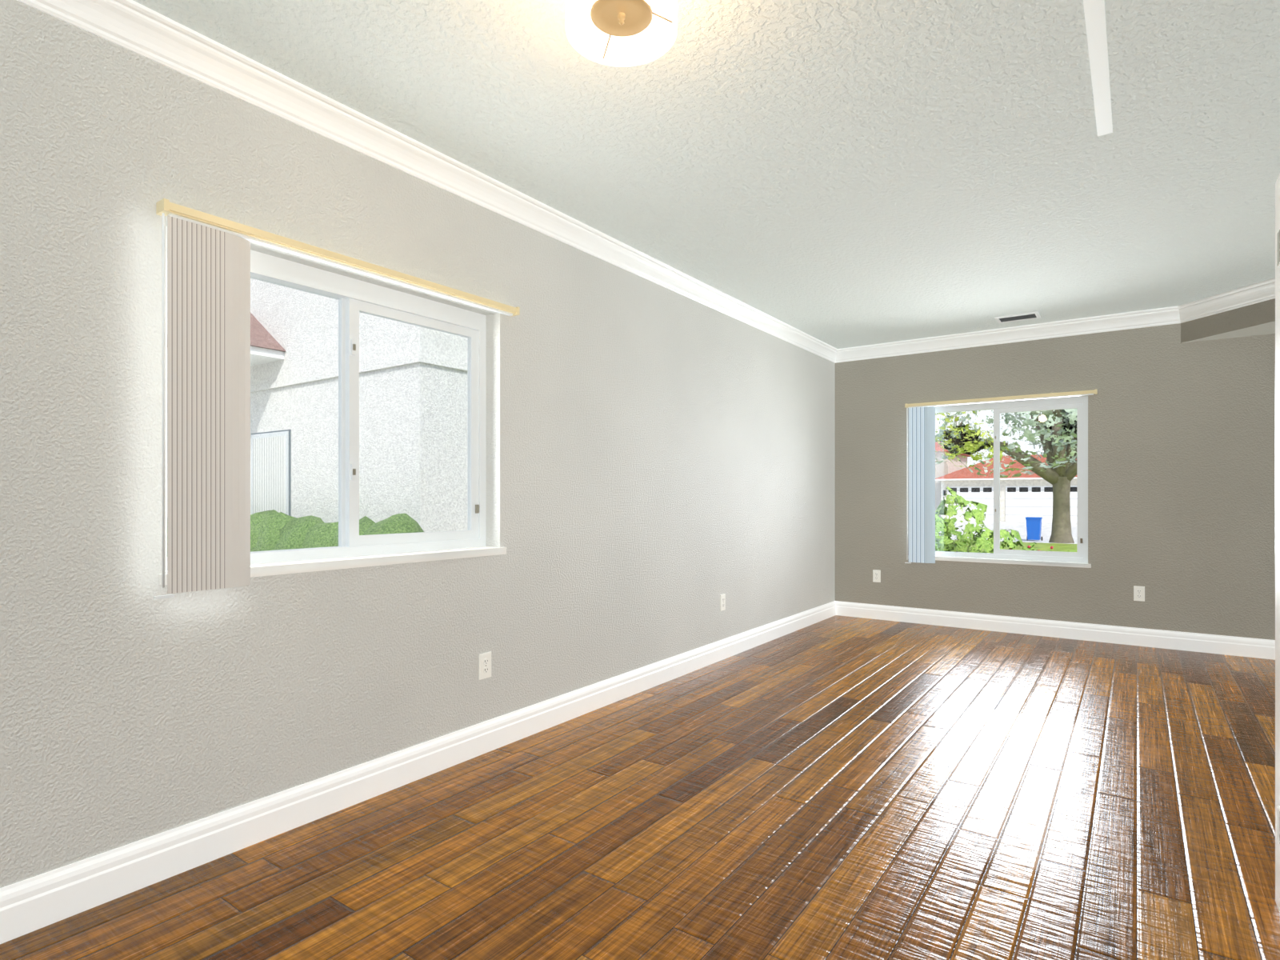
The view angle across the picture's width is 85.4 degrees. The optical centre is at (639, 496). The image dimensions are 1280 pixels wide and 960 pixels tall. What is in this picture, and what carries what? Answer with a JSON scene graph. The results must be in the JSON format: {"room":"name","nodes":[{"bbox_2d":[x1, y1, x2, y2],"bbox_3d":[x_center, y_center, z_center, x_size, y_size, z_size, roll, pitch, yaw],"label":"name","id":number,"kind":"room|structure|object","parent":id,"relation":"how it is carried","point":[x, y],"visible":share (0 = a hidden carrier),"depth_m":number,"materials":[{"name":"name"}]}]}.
{"room":"empty living room","nodes":[
{"label":"empty living room","id":0,"kind":"room"},
{"bbox_2d":[0,0,835,887],"bbox_3d":[-0.541,-0.140,3.560,0.200,2.600,8.560,0,0,36],"label":"wall","id":1,"kind":"structure","parent":0,"point":[655,454],"depth_m":2.46,"materials":[{"name":"paint"}]},
{"bbox_2d":[158,226,506,585],"bbox_3d":[-1.113,-0.296,2.720,0.197,1.127,1.408,0,0,36],"label":"window","id":2,"kind":"structure","parent":1,"relation":"in","point":[354,296],"depth_m":2.76,"materials":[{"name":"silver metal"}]},
{"bbox_2d":[153,198,519,599],"bbox_3d":[-1.018,-0.292,2.667,0.056,1.192,1.479,0,0,36],"label":"blind","id":3,"kind":"object","parent":2,"relation":"attached to","point":[209,255],"visible":1,"depth_m":2.18,"materials":[{"name":"beige plastic"}]},
{"bbox_2d":[479,651,491,679],"bbox_3d":[-0.702,0.768,3.154,0.010,0.115,0.070,0,0,36],"label":"outlet","id":4,"kind":"object","parent":1,"relation":"attached to","point":[485,658],"visible":1,"depth_m":3.15,"materials":[{"name":"white plastic"}]},
{"bbox_2d":[0,600,1275,943],"bbox_3d":[0.882,1.091,2.541,3.300,0.138,8.160,0,0,36],"label":"baseboard","id":5,"kind":"structure","parent":1,"relation":"attached to","point":[28,906],"depth_m":2.79,"materials":[{"name":"white wood"}]},
{"bbox_2d":[16,0,1275,363],"bbox_3d":[0.882,-1.377,2.541,3.300,0.125,8.160,0,0,36],"label":"crown molding","id":6,"kind":"structure","parent":1,"relation":"attached to","point":[130,25],"depth_m":2.98,"materials":[{"name":"white"}]},
{"bbox_2d":[720,593,725,611],"bbox_3d":[0.594,0.756,4.965,0.010,0.115,0.070,0,0,36],"label":"outlet","id":7,"kind":"object","parent":1,"relation":"attached to","point":[722,597],"visible":1,"depth_m":4.96,"materials":[{"name":"white plastic"}]},
{"bbox_2d":[0,615,1279,959],"bbox_3d":[0.882,1.235,2.541,3.700,0.150,8.560,0,0,36],"label":"floor","id":8,"kind":"structure","parent":0,"point":[837,787],"depth_m":2.38,"materials":[{"name":"brown wood"}]},
{"bbox_2d":[132,0,1279,348],"bbox_3d":[0.882,-1.515,2.541,3.700,0.150,8.560,0,0,36],"label":"ceiling","id":9,"kind":"structure","parent":0,"point":[847,173],"depth_m":2.77,"materials":[{"name":"white paint"}]},
{"bbox_2d":[565,0,677,66],"bbox_3d":[-0.051,-1.358,1.908,0.306,0.164,0.306,0,0,36],"label":"ceiling light","id":10,"kind":"object","parent":9,"relation":"attached to","point":[614,33],"depth_m":1.99,"materials":[{"name":"white glass"}]},
{"bbox_2d":[994,311,1040,323],"bbox_3d":[3.021,-1.434,5.549,0.300,0.012,0.200,0,0,36],"label":"ceiling vent","id":11,"kind":"object","parent":9,"relation":"in","point":[1030,315],"visible":1,"depth_m":5.54,"materials":[{"name":"white metal"}]},
{"bbox_2d":[1083,0,1112,135],"bbox_3d":[1.463,-1.438,2.218,0.050,0.005,1.310,0,0,36],"label":"ceiling strip","id":12,"kind":"object","parent":9,"relation":"attached to","point":[1094,10],"depth_m":2.29,"materials":[{"name":"white plastic"}]},
{"bbox_2d":[835,298,1275,639],"bbox_3d":[3.218,-0.140,5.632,3.500,2.600,0.815,0,0,36],"label":"wall","id":13,"kind":"structure","parent":0,"point":[1182,416],"depth_m":5.47,"materials":[{"name":"paint"}]},
{"bbox_2d":[872,569,880,582],"bbox_3d":[2.245,0.752,6.578,0.070,0.115,0.010,0,0,36],"label":"outlet","id":14,"kind":"object","parent":13,"relation":"attached to","point":[876,574],"visible":1,"depth_m":6.58,"materials":[{"name":"white plastic"}]},
{"bbox_2d":[908,396,1091,567],"bbox_3d":[3.104,-0.127,6.063,1.413,1.397,0.197,0,0,36],"label":"window","id":15,"kind":"structure","parent":13,"relation":"in","point":[1079,558],"depth_m":5.88,"materials":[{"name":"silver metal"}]},
{"bbox_2d":[904,388,1097,563],"bbox_3d":[3.049,-0.122,5.969,1.479,1.468,0.056,0,0,36],"label":"blind","id":16,"kind":"object","parent":15,"relation":"attached to","point":[922,416],"visible":1,"depth_m":6.29,"materials":[{"name":"beige plastic"}]},
{"bbox_2d":[1133,585,1144,601],"bbox_3d":[3.888,0.754,5.401,0.070,0.115,0.010,0,0,36],"label":"outlet","id":17,"kind":"object","parent":13,"relation":"attached to","point":[1138,591],"visible":1,"depth_m":5.40,"materials":[{"name":"white plastic"}]},
{"bbox_2d":[1275,173,1279,912],"bbox_3d":[2.013,-0.140,1.776,0.570,2.600,0.138,0,0,36],"label":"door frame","id":18,"kind":"structure","parent":0,"point":[1278,182],"depth_m":1.97,"materials":[{"name":"paint"}]},
{"label":"outside","id":19,"kind":"structure","parent":0,"visible":0},
{"bbox_2d":[936,520,1076,551],"bbox_3d":[16.085,1.910,26.610,140.000,1.100,78.000,0,0,36],"label":"ground","id":20,"kind":"structure","parent":19,"point":[1044,545],"depth_m":37.18,"materials":[{"name":"green plant"}]},
{"bbox_2d":[250,509,423,551],"bbox_3d":[-4.444,0.738,8.438,5.957,1.245,0.863,0,0,36],"label":"hedge","id":21,"kind":"object","parent":20,"relation":"on","point":[272,530],"visible":0.21,"depth_m":7.64,"materials":[{"name":"green plant"}]},
{"bbox_2d":[250,278,467,531],"bbox_3d":[-4.328,-2.490,15.213,12.075,7.700,12.300,0,0,36],"label":"neighbouring building","id":22,"kind":"structure","parent":20,"relation":"on","point":[413,379],"depth_m":8.22,"materials":[{"name":"beige paint"}]},
{"bbox_2d":[935,410,1014,467],"bbox_3d":[6.719,-0.429,14.930,2.528,3.579,3.581,0,0,36],"label":"tree","id":23,"kind":"object","parent":20,"relation":"on","point":[969,446],"visible":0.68,"depth_m":14.60,"materials":[{"name":"green plant"}]},
{"bbox_2d":[935,408,1076,543],"bbox_3d":[12.785,-2.001,20.067,8.666,6.722,8.359,0,0,-16],"label":"tree","id":24,"kind":"object","parent":20,"relation":"on","point":[1062,469],"visible":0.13,"depth_m":20.37,"materials":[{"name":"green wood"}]},
{"bbox_2d":[935,441,1076,522],"bbox_3d":[25.414,-1.365,48.771,16.950,5.950,10.000,0,0,36],"label":"house","id":25,"kind":"structure","parent":20,"relation":"on","point":[1026,495],"depth_m":45.07,"materials":[{"name":"white"}]},
{"bbox_2d":[935,486,1076,553],"bbox_3d":[4.631,0.612,8.947,3.203,1.496,1.301,0,0,-19],"label":"bush","id":26,"kind":"object","parent":20,"relation":"on","point":[943,542],"visible":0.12,"depth_m":8.38,"materials":[{"name":"green plant"}]},
{"bbox_2d":[1025,516,1042,540],"bbox_3d":[18.882,1.544,33.241,0.660,1.128,0.780,0,0,36],"label":"bin","id":27,"kind":"object","parent":20,"relation":"on","point":[1034,524],"visible":1,"depth_m":32.98,"materials":[{"name":"blue plastic"}]}
]}

